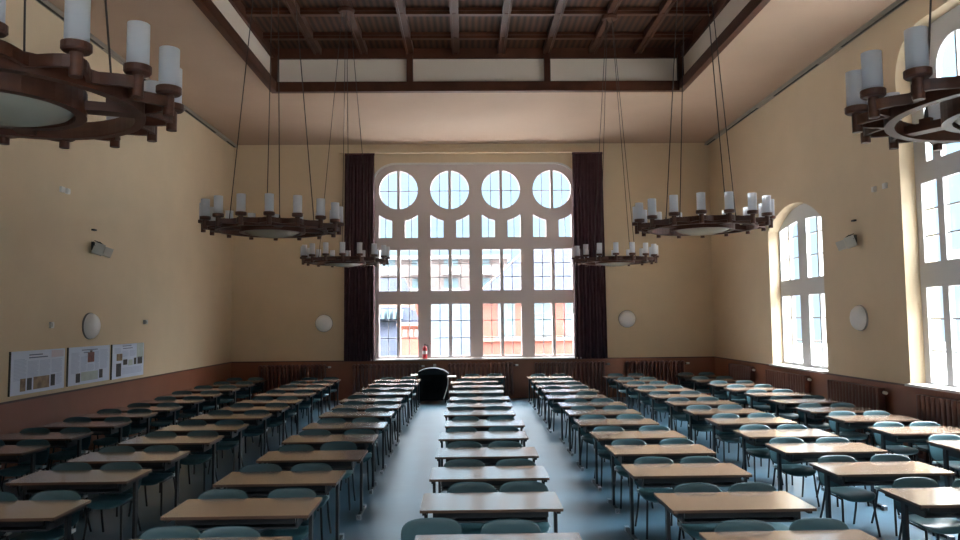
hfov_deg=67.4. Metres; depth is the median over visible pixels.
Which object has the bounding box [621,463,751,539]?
desk
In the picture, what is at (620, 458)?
shelf
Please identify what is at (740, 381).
chair
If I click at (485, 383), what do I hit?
chair
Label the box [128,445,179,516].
chair
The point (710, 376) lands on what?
desk
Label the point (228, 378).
chair
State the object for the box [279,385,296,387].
chair
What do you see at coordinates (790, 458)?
shelf
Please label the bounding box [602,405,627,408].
chair
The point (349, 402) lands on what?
chair
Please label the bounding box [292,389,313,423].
chair
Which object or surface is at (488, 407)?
chair
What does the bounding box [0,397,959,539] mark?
floor
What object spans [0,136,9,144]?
candle holder
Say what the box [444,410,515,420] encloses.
desk
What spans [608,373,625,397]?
chair
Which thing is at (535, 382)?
desk
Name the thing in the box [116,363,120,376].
picture
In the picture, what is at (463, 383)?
chair
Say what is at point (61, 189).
wall socket
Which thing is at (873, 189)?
wall socket
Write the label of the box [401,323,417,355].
lodge
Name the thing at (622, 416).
chair
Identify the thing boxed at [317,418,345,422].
chair
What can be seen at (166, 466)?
shelf
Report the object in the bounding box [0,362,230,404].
trim
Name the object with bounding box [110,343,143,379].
poster board
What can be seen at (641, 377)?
chair
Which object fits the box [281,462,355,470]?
shelf
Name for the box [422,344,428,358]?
fire extinguisher
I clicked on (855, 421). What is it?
desk
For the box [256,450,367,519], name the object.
desk
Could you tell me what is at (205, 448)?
shelf
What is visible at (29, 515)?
desk
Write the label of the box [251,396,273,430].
chair
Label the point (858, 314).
wall lamp
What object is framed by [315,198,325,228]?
candle holder
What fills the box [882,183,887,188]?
wall socket
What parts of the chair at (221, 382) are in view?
backrest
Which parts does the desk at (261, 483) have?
frame, leg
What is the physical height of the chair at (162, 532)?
0.753 m
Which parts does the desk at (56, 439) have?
frame, leg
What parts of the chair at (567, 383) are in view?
backrest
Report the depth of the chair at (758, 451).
10.10 m
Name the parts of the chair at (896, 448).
backrest, seat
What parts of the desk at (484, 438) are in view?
frame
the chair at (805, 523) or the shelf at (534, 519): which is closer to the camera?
the chair at (805, 523)
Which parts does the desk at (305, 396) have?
frame, leg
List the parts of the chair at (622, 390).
backrest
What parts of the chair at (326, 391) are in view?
backrest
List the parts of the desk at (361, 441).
frame, leg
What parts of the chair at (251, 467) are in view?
seat, backrest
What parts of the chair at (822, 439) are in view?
backrest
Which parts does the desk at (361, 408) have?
leg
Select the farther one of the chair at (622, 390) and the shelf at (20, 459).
the chair at (622, 390)
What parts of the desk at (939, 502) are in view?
leg, frame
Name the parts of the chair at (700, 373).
backrest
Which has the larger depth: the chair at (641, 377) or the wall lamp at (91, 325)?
the chair at (641, 377)
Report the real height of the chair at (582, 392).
0.753 m
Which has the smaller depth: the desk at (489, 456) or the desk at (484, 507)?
the desk at (484, 507)
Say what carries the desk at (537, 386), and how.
on the floor
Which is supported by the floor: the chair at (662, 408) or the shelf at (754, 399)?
the chair at (662, 408)
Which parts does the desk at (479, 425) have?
frame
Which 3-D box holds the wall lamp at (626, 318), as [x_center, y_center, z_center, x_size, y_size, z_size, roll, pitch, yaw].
[4.275,1.417,20.856,0.508,0.508,0.165,0,-4,-1]
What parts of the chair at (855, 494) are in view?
leg, backrest, frame, leg, seat, leg, leg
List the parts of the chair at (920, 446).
frame, seat, backrest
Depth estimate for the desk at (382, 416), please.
12.16 m
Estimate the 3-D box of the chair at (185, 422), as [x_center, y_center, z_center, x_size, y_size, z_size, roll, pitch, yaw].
[-4.477,2.705,11.031,0.469,0.753,0.496,0,-4,-1]
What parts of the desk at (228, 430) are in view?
frame, leg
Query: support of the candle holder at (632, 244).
on the chandelier at (614, 260)
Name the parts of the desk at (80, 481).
leg, frame, leg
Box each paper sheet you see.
[52,349,63,356]
[137,343,142,357]
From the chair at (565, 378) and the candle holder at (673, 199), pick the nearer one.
the candle holder at (673, 199)
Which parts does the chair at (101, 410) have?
backrest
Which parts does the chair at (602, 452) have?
leg, seat, backrest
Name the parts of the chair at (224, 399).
seat, backrest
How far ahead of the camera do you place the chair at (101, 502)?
7.65 m
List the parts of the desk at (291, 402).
frame, leg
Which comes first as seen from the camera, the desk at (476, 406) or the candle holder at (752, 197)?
the candle holder at (752, 197)
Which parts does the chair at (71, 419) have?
backrest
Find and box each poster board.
[8,348,64,396]
[66,345,109,386]
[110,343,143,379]
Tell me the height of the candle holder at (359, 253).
0.335 m
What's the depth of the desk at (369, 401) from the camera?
14.37 m
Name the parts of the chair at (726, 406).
backrest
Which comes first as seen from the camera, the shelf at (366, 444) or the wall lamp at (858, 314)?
the shelf at (366, 444)
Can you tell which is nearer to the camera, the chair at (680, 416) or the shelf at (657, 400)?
the chair at (680, 416)
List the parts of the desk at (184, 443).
frame, leg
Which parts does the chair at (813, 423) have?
backrest, seat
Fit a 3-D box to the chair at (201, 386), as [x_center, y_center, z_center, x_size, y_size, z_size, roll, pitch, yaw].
[-6.669,3.153,17.181,0.469,0.753,0.496,-1,-4,-1]
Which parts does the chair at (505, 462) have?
backrest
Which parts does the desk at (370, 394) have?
frame, leg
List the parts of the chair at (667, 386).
backrest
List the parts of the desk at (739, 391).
frame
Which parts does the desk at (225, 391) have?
frame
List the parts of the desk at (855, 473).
leg, frame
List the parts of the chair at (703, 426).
backrest, seat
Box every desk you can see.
[0,432,92,483]
[0,445,49,498]
[0,500,90,539]
[5,469,151,538]
[35,421,131,471]
[66,451,189,515]
[72,412,157,458]
[105,406,182,446]
[117,435,223,493]
[128,536,292,539]
[134,399,204,437]
[156,424,248,471]
[158,393,221,428]
[160,497,321,539]
[181,388,239,420]
[189,413,271,457]
[202,384,254,413]
[213,470,345,539]
[218,380,266,407]
[218,406,289,447]
[237,399,302,434]
[254,392,315,422]
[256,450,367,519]
[270,387,325,418]
[281,434,377,493]
[284,383,333,411]
[295,379,340,405]
[302,422,387,474]
[319,411,394,457]
[332,404,400,445]
[339,398,402,435]
[353,391,410,426]
[360,387,413,419]
[368,383,418,412]
[373,379,420,407]
[415,533,581,539]
[420,492,563,532]
[429,466,549,517]
[435,447,538,492]
[438,431,528,490]
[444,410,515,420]
[445,420,524,445]
[447,403,512,420]
[449,390,503,402]
[449,396,509,402]
[450,381,497,402]
[452,385,502,389]
[462,376,505,402]
[527,376,572,403]
[531,380,579,409]
[536,384,589,416]
[541,389,598,423]
[545,395,607,432]
[557,402,626,443]
[565,409,641,455]
[574,418,659,470]
[589,430,686,490]
[603,375,650,396]
[604,444,715,513]
[613,379,663,401]
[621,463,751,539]
[622,383,674,407]
[634,388,694,412]
[647,394,712,431]
[654,491,816,539]
[665,400,738,429]
[675,374,722,399]
[683,408,764,440]
[690,378,743,407]
[699,529,878,539]
[705,417,796,457]
[707,383,762,411]
[723,387,782,416]
[733,429,838,482]
[744,392,811,427]
[765,443,887,510]
[768,399,845,436]
[795,407,880,446]
[809,461,954,539]
[825,415,922,462]
[868,426,959,476]
[880,487,959,539]
[926,440,959,486]
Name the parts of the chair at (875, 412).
backrest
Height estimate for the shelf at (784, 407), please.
0.119 m
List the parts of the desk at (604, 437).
leg, frame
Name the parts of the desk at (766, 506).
leg, frame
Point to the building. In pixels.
(490, 345)
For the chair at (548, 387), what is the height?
0.753 m
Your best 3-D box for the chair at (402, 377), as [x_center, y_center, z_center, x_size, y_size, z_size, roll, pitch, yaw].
[-1.920,3.248,19.230,0.469,0.753,0.496,0,-4,-1]
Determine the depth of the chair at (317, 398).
17.32 m
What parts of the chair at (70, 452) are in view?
seat, backrest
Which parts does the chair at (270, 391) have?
backrest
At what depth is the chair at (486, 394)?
14.95 m
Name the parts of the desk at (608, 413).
leg, frame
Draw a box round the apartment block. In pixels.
[380,255,509,290]
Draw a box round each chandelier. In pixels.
[0,0,183,148]
[198,0,343,240]
[300,6,389,267]
[571,13,658,266]
[632,0,775,237]
[844,0,959,150]
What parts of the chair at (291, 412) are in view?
backrest, seat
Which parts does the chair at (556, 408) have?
seat, backrest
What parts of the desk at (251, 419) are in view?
frame, leg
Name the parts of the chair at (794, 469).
leg, leg, backrest, seat, leg, leg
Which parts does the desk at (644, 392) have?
leg, frame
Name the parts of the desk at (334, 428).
frame, leg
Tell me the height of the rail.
0.040 m
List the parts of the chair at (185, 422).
backrest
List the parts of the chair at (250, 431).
seat, backrest, leg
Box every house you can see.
[380,278,417,355]
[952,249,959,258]
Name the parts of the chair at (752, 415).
backrest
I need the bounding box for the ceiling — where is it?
[48,0,895,144]
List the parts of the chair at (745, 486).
backrest, seat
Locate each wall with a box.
[0,0,233,402]
[231,144,714,361]
[708,0,959,383]
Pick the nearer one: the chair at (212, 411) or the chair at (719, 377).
the chair at (212, 411)
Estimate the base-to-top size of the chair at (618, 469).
0.753 m
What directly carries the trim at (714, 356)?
attached to the wall at (800, 147)
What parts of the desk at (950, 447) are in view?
frame, leg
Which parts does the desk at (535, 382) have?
leg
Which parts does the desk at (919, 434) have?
leg, frame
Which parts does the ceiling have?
frieze panel, coffer frame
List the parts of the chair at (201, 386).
backrest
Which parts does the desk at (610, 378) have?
leg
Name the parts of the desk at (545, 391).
leg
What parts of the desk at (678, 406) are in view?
leg, frame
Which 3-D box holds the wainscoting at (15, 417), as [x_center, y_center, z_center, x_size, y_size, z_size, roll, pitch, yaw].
[-6.901,2.397,8.873,0.016,1.110,23.500,0,-4,-1]
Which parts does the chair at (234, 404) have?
backrest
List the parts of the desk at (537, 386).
leg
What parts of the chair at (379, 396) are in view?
backrest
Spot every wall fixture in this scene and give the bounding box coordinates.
[91,240,113,257]
[835,233,856,250]
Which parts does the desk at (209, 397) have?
frame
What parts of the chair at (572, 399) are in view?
backrest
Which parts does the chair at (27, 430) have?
backrest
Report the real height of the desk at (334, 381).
0.690 m
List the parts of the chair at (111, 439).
seat, backrest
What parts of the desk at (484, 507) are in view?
frame, leg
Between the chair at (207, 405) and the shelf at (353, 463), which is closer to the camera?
the shelf at (353, 463)
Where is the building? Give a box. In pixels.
[483,249,572,354]
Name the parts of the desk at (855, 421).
leg, frame, leg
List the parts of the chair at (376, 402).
backrest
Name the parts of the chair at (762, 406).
backrest, seat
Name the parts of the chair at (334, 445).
backrest, seat, leg, leg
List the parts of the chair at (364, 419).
backrest, leg, leg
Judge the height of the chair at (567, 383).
0.753 m
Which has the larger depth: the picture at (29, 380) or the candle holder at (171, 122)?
the picture at (29, 380)
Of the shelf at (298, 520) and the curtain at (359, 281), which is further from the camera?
the curtain at (359, 281)
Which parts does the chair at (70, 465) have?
backrest, leg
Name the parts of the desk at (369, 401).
leg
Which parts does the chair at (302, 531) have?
seat, backrest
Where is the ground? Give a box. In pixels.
[797,342,959,384]
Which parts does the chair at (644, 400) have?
seat, backrest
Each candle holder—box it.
[0,0,8,37]
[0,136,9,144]
[59,140,69,148]
[60,0,92,78]
[106,116,119,147]
[123,20,151,98]
[144,80,157,142]
[155,45,181,116]
[166,68,183,131]
[198,203,208,231]
[199,199,210,228]
[209,207,215,235]
[212,195,223,226]
[225,210,232,237]
[235,193,246,224]
[248,213,255,239]
[263,193,274,224]
[272,214,278,240]
[292,195,302,225]
[301,245,307,262]
[307,248,310,265]
[309,243,315,261]
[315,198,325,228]
[316,249,320,266]
[322,242,328,261]
[330,202,339,231]
[330,250,334,267]
[337,206,343,234]
[339,242,345,260]
[356,242,362,261]
[371,243,377,261]
[380,245,386,262]
[385,246,389,264]
[571,247,575,264]
[574,246,579,263]
[583,244,588,261]
[596,243,602,260]
[613,242,618,260]
[629,242,635,260]
[632,207,638,233]
[634,202,644,230]
[639,248,643,264]
[642,210,646,235]
[642,243,648,260]
[647,198,657,227]
[651,244,656,261]
[655,212,661,237]
[668,195,679,224]
[696,192,706,222]
[724,191,734,222]
[743,207,749,233]
[747,192,758,222]
[758,203,765,230]
[761,195,772,224]
[768,199,775,227]
[844,69,867,133]
[860,49,886,118]
[860,101,870,143]
[885,92,901,149]
[903,26,932,101]
[928,103,942,150]
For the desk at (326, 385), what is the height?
0.690 m
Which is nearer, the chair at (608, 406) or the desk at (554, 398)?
the chair at (608, 406)
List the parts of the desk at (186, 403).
frame, leg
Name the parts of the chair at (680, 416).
backrest, seat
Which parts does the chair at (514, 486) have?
backrest, seat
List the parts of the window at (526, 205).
architrave, sash rail, sill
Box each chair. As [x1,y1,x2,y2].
[0,439,49,496]
[0,440,4,491]
[0,492,17,539]
[2,428,49,486]
[9,490,80,539]
[47,427,90,469]
[50,417,90,468]
[50,462,91,531]
[82,446,134,517]
[82,462,141,539]
[85,409,121,450]
[93,416,130,451]
[126,408,151,436]
[127,403,150,439]
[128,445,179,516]
[139,526,200,538]
[145,431,176,492]
[150,402,179,431]
[152,396,176,429]
[165,391,191,426]
[169,420,206,473]
[178,396,203,420]
[179,430,218,491]
[188,385,212,418]
[198,489,247,532]
[198,526,259,537]
[200,390,220,414]
[207,381,229,412]
[207,419,243,474]
[208,410,233,457]
[214,385,236,409]
[221,378,241,406]
[230,403,253,442]
[233,381,253,403]
[238,409,269,457]
[239,464,281,497]
[244,377,263,399]
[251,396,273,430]
[258,402,288,446]
[260,488,316,539]
[266,390,285,426]
[272,396,297,436]
[278,444,314,450]
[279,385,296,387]
[290,381,306,412]
[290,463,332,539]
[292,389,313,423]
[299,429,330,434]
[301,377,317,404]
[302,384,323,417]
[310,381,329,411]
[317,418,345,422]
[317,441,356,510]
[320,377,338,406]
[332,408,357,411]
[340,429,375,490]
[343,401,366,404]
[348,395,368,397]
[351,417,379,471]
[362,389,381,391]
[364,407,389,454]
[370,384,387,386]
[373,401,396,443]
[375,380,392,382]
[375,395,396,430]
[379,377,395,379]
[387,388,406,424]
[393,384,412,417]
[400,380,416,411]
[401,377,416,406]
[401,518,462,539]
[443,459,484,492]
[445,426,476,445]
[446,441,481,447]
[447,482,496,533]
[448,406,473,420]
[451,416,479,420]
[454,387,472,389]
[454,399,477,402]
[456,378,472,380]
[456,393,476,396]
[458,382,475,384]
[476,378,492,380]
[478,387,496,389]
[480,399,503,402]
[480,519,541,533]
[482,382,499,389]
[482,393,502,395]
[484,406,509,409]
[486,415,514,419]
[487,374,502,384]
[487,426,519,441]
[487,441,522,446]
[494,459,535,491]
[499,481,550,532]
[530,374,545,400]
[534,378,552,408]
[538,382,557,415]
[544,386,565,421]
[549,392,571,430]
[551,374,566,375]
[557,377,573,379]
[564,382,581,415]
[564,398,587,441]
[569,386,588,388]
[570,405,597,453]
[576,391,597,394]
[578,414,610,468]
[591,398,613,401]
[592,426,628,486]
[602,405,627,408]
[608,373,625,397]
[610,439,653,508]
[616,414,643,418]
[617,377,637,407]
[627,381,648,414]
[628,373,642,399]
[633,457,684,538]
[637,385,661,421]
[638,425,669,430]
[640,377,655,407]
[649,381,666,413]
[649,391,675,429]
[658,438,693,488]
[663,385,682,418]
[666,397,696,440]
[672,483,720,539]
[678,372,693,387]
[679,456,726,491]
[680,390,700,426]
[686,405,718,452]
[691,376,709,394]
[696,397,718,439]
[698,372,718,398]
[709,381,727,399]
[711,413,749,466]
[714,519,775,531]
[716,376,732,399]
[717,404,742,452]
[726,384,750,407]
[728,482,788,530]
[736,380,759,410]
[739,424,783,484]
[746,389,773,412]
[747,413,774,466]
[754,384,772,411]
[769,437,819,506]
[770,395,799,423]
[772,389,792,412]
[776,424,817,484]
[789,518,848,530]
[798,403,830,430]
[802,395,825,430]
[815,437,869,506]
[817,455,880,536]
[828,411,867,444]
[830,403,865,442]
[863,410,889,453]
[869,454,934,535]
[873,422,918,460]
[892,477,959,539]
[909,421,959,478]
[928,434,959,480]
[951,479,959,539]
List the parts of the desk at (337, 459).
frame, leg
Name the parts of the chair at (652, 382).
backrest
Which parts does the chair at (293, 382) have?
backrest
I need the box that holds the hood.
[418,367,448,374]
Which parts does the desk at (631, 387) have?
leg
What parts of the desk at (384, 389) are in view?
leg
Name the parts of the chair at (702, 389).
backrest, seat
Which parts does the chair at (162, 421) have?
seat, backrest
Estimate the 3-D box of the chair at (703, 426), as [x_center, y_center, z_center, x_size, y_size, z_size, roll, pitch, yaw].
[3.794,2.711,12.300,0.469,0.753,0.496,-1,-4,1]
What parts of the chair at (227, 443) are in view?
leg, seat, backrest, leg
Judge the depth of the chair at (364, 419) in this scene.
11.31 m
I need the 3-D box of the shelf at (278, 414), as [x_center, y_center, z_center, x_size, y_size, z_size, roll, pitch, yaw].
[-4.149,2.616,13.146,0.960,0.119,0.300,0,-4,-1]
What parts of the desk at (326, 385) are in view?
leg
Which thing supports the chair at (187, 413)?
on the floor
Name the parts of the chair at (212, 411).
backrest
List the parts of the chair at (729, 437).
leg, backrest, seat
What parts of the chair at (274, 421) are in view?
seat, backrest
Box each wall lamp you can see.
[82,313,100,338]
[315,315,332,331]
[618,310,635,327]
[850,305,867,330]
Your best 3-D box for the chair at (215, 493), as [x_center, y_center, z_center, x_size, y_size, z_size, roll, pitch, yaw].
[-2.322,2.358,6.325,0.469,0.753,0.496,-1,-4,0]
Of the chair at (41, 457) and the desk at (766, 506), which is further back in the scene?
the chair at (41, 457)
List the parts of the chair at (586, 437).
leg, seat, backrest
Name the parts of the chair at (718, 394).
backrest, seat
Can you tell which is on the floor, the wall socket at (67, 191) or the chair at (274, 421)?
the chair at (274, 421)
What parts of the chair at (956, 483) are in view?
backrest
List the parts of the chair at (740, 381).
backrest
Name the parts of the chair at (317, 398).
backrest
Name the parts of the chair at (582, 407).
backrest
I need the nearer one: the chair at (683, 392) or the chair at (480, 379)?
the chair at (683, 392)
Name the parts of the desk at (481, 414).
frame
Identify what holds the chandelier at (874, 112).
hanging from the ceiling
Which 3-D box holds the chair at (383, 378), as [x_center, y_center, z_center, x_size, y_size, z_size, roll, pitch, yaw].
[-2.482,3.251,19.203,0.469,0.753,0.496,-1,-4,-1]
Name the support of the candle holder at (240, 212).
on the chandelier at (272, 225)
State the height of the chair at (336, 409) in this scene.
0.753 m
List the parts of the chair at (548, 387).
backrest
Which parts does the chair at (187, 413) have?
seat, backrest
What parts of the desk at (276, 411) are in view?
frame, leg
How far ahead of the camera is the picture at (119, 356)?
13.97 m
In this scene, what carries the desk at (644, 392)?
on the floor
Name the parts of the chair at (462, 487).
seat, backrest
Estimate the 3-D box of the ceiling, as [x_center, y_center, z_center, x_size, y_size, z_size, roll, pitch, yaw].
[0.096,-4.948,9.549,14.880,1.060,24.160,0,-4,-1]
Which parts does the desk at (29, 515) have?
frame, leg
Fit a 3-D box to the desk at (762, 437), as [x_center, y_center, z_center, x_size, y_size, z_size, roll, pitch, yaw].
[4.147,2.561,9.778,1.200,0.690,0.600,0,-4,-1]
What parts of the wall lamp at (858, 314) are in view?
plate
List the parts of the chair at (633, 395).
backrest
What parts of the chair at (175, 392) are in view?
backrest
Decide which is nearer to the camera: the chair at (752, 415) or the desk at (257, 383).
the chair at (752, 415)
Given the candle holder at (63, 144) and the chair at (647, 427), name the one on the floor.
the chair at (647, 427)
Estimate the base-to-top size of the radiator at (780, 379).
1.030 m
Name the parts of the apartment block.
cornice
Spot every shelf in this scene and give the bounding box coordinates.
[0,455,30,462]
[0,519,63,531]
[25,483,132,493]
[50,440,76,447]
[91,428,118,434]
[92,463,174,470]
[131,418,146,423]
[135,445,211,451]
[153,411,172,416]
[181,404,195,408]
[181,518,302,529]
[204,397,214,401]
[207,420,262,425]
[221,391,232,395]
[222,432,237,438]
[246,486,331,495]
[270,412,280,416]
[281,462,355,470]
[314,443,367,450]
[331,429,378,434]
[346,417,386,422]
[442,486,500,490]
[450,517,547,522]
[484,463,495,465]
[583,426,637,432]
[600,440,658,447]
[617,456,679,463]
[636,479,735,487]
[655,399,665,403]
[673,406,716,411]
[675,513,795,523]
[693,415,705,420]
[716,425,775,431]
[731,391,745,395]
[746,439,814,445]
[753,397,769,401]
[778,404,796,409]
[781,455,869,462]
[807,413,827,418]
[830,476,935,485]
[839,423,908,428]
[885,436,927,442]
[908,506,959,517]
[948,451,959,458]
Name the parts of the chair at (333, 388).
backrest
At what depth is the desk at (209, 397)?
15.65 m
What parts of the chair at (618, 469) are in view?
leg, seat, backrest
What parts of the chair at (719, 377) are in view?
backrest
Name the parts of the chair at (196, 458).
seat, backrest, leg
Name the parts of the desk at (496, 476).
leg, frame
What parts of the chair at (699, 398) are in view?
backrest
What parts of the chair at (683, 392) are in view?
backrest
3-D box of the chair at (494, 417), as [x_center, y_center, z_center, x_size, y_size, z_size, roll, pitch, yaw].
[0.327,2.670,11.207,0.469,0.753,0.496,-1,-4,1]
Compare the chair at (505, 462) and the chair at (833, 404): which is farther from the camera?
the chair at (833, 404)
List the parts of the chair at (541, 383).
backrest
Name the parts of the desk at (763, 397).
frame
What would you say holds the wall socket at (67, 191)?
attached to the wall at (142, 198)
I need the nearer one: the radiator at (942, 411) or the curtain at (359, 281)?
the radiator at (942, 411)
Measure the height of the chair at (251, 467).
0.753 m
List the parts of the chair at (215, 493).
backrest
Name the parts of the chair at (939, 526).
leg, frame, backrest, leg, seat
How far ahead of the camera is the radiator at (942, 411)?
10.77 m
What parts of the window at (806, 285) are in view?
sill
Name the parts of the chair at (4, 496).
frame, backrest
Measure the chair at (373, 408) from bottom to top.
0.753 m
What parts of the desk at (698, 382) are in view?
frame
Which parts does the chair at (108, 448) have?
backrest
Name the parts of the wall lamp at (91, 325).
plate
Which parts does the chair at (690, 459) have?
backrest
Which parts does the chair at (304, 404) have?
backrest, seat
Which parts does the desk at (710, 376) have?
frame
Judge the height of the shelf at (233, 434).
0.119 m
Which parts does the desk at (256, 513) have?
frame, leg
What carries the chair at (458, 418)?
on the floor
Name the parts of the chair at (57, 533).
seat, backrest, frame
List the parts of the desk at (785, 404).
leg, frame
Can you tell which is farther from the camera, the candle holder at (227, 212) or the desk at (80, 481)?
the candle holder at (227, 212)
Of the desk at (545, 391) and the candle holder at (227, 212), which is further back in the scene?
the desk at (545, 391)
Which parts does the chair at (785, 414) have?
backrest, seat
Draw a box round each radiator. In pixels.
[258,365,330,393]
[352,364,424,396]
[448,363,517,397]
[534,361,609,397]
[625,361,689,387]
[728,363,754,405]
[765,369,811,413]
[827,380,887,445]
[916,394,959,462]
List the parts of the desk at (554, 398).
leg, frame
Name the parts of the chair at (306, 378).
backrest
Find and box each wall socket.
[49,322,53,327]
[59,186,64,192]
[65,188,70,193]
[871,186,876,191]
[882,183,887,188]
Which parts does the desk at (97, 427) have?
frame, leg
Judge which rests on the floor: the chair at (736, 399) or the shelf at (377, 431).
the chair at (736, 399)
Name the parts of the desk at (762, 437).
leg, frame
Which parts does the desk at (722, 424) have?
leg, frame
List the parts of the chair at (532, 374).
backrest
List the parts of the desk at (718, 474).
leg, frame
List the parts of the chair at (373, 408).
backrest, leg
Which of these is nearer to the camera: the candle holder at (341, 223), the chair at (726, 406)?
the candle holder at (341, 223)
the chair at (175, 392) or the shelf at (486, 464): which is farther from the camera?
the chair at (175, 392)
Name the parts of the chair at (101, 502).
leg, leg, seat, backrest, leg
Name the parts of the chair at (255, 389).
backrest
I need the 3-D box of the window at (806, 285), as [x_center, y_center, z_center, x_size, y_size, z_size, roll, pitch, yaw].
[7.023,0.327,15.794,0.430,3.680,2.680,0,-4,-1]
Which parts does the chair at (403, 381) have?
backrest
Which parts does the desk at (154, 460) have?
frame, leg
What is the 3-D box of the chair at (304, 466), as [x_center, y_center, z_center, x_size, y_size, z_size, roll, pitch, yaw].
[-1.790,2.434,7.494,0.469,0.753,0.496,0,-4,-2]
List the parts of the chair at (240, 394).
seat, backrest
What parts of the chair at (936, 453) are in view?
backrest, frame, seat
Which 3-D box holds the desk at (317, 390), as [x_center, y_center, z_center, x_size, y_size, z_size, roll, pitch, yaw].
[-4.299,3.142,16.964,1.200,0.690,0.600,0,-4,-1]
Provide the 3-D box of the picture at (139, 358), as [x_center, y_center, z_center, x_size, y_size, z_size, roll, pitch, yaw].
[-7.011,1.854,14.840,0.001,0.145,0.214,0,-4,-1]
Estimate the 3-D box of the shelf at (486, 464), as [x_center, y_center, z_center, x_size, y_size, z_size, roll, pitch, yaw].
[0.079,2.259,8.594,0.960,0.119,0.300,-1,-4,-1]
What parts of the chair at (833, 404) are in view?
backrest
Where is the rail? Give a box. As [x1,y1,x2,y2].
[339,150,606,154]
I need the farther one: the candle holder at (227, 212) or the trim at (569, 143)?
the trim at (569, 143)
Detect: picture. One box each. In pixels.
[20,379,25,391]
[27,378,31,389]
[33,375,49,388]
[50,374,54,385]
[76,373,79,382]
[81,370,97,380]
[88,352,94,361]
[99,369,102,377]
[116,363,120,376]
[117,354,121,360]
[137,356,141,363]
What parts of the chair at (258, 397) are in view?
backrest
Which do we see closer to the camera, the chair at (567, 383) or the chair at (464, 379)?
the chair at (567, 383)
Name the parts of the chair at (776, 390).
backrest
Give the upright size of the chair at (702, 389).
0.753 m
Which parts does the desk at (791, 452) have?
leg, frame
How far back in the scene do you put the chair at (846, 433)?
11.49 m
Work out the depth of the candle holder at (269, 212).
7.72 m
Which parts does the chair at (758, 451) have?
leg, backrest, seat, leg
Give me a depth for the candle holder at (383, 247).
13.17 m
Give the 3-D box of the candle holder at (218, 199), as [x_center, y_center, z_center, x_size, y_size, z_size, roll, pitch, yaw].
[-2.850,-0.640,7.841,0.120,0.336,0.120,0,-4,-1]
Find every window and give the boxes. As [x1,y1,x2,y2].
[374,162,580,360]
[769,203,827,373]
[905,5,959,393]
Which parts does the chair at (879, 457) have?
leg, seat, backrest, leg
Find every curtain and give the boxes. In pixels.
[344,153,374,360]
[572,152,607,358]
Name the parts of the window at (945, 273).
sill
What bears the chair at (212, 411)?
on the floor
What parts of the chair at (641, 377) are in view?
backrest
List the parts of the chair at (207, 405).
seat, backrest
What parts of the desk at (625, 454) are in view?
leg, frame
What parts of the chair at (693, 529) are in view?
leg, frame, backrest, seat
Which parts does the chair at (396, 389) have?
backrest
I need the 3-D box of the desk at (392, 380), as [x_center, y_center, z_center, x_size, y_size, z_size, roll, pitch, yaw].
[-2.183,3.264,19.029,1.200,0.690,0.600,-1,-4,-1]
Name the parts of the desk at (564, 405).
leg, frame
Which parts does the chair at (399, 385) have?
backrest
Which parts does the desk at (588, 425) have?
leg, frame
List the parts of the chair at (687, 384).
seat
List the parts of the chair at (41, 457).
seat, frame, backrest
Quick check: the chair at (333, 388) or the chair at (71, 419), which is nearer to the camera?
the chair at (71, 419)
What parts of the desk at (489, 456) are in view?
leg, frame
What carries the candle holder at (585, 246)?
on the chandelier at (614, 260)
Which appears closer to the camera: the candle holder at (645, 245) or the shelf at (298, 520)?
the shelf at (298, 520)
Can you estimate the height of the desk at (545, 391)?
0.690 m
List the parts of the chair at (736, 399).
backrest, seat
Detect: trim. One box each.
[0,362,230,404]
[35,0,236,147]
[231,356,713,362]
[234,143,704,148]
[704,0,908,144]
[714,356,954,393]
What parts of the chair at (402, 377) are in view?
backrest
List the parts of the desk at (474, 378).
frame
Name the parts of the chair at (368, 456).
backrest, seat, leg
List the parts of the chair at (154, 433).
backrest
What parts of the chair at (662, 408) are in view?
backrest, seat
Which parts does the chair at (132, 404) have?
backrest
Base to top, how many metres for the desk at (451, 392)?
0.690 m
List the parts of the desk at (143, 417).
frame, leg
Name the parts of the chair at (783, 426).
backrest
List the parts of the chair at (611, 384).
backrest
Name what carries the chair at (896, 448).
on the floor
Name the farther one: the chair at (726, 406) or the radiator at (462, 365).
the radiator at (462, 365)
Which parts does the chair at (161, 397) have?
backrest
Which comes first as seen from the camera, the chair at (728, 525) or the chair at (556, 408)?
the chair at (728, 525)
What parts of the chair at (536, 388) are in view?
backrest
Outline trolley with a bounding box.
[411,367,455,402]
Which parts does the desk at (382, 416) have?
frame, leg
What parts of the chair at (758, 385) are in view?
backrest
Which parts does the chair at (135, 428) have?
seat, backrest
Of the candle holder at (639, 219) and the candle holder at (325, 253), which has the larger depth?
the candle holder at (325, 253)
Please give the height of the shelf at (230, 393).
0.119 m
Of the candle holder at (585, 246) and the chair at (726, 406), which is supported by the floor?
the chair at (726, 406)
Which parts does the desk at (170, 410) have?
frame, leg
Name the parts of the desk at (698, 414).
leg, frame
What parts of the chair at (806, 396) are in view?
backrest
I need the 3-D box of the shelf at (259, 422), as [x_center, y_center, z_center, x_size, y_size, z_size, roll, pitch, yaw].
[-4.175,2.543,12.092,0.960,0.119,0.300,-1,-4,-1]
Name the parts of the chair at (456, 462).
backrest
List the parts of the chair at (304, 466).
backrest, leg, seat, leg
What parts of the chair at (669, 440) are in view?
backrest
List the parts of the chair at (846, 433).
backrest, seat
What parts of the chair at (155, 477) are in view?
leg, leg, seat, leg, backrest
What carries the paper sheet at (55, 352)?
on the poster board at (32, 371)
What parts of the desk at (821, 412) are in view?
leg, frame, leg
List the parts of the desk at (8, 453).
frame, leg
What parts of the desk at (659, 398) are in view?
leg, frame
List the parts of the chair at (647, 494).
leg, leg, backrest, seat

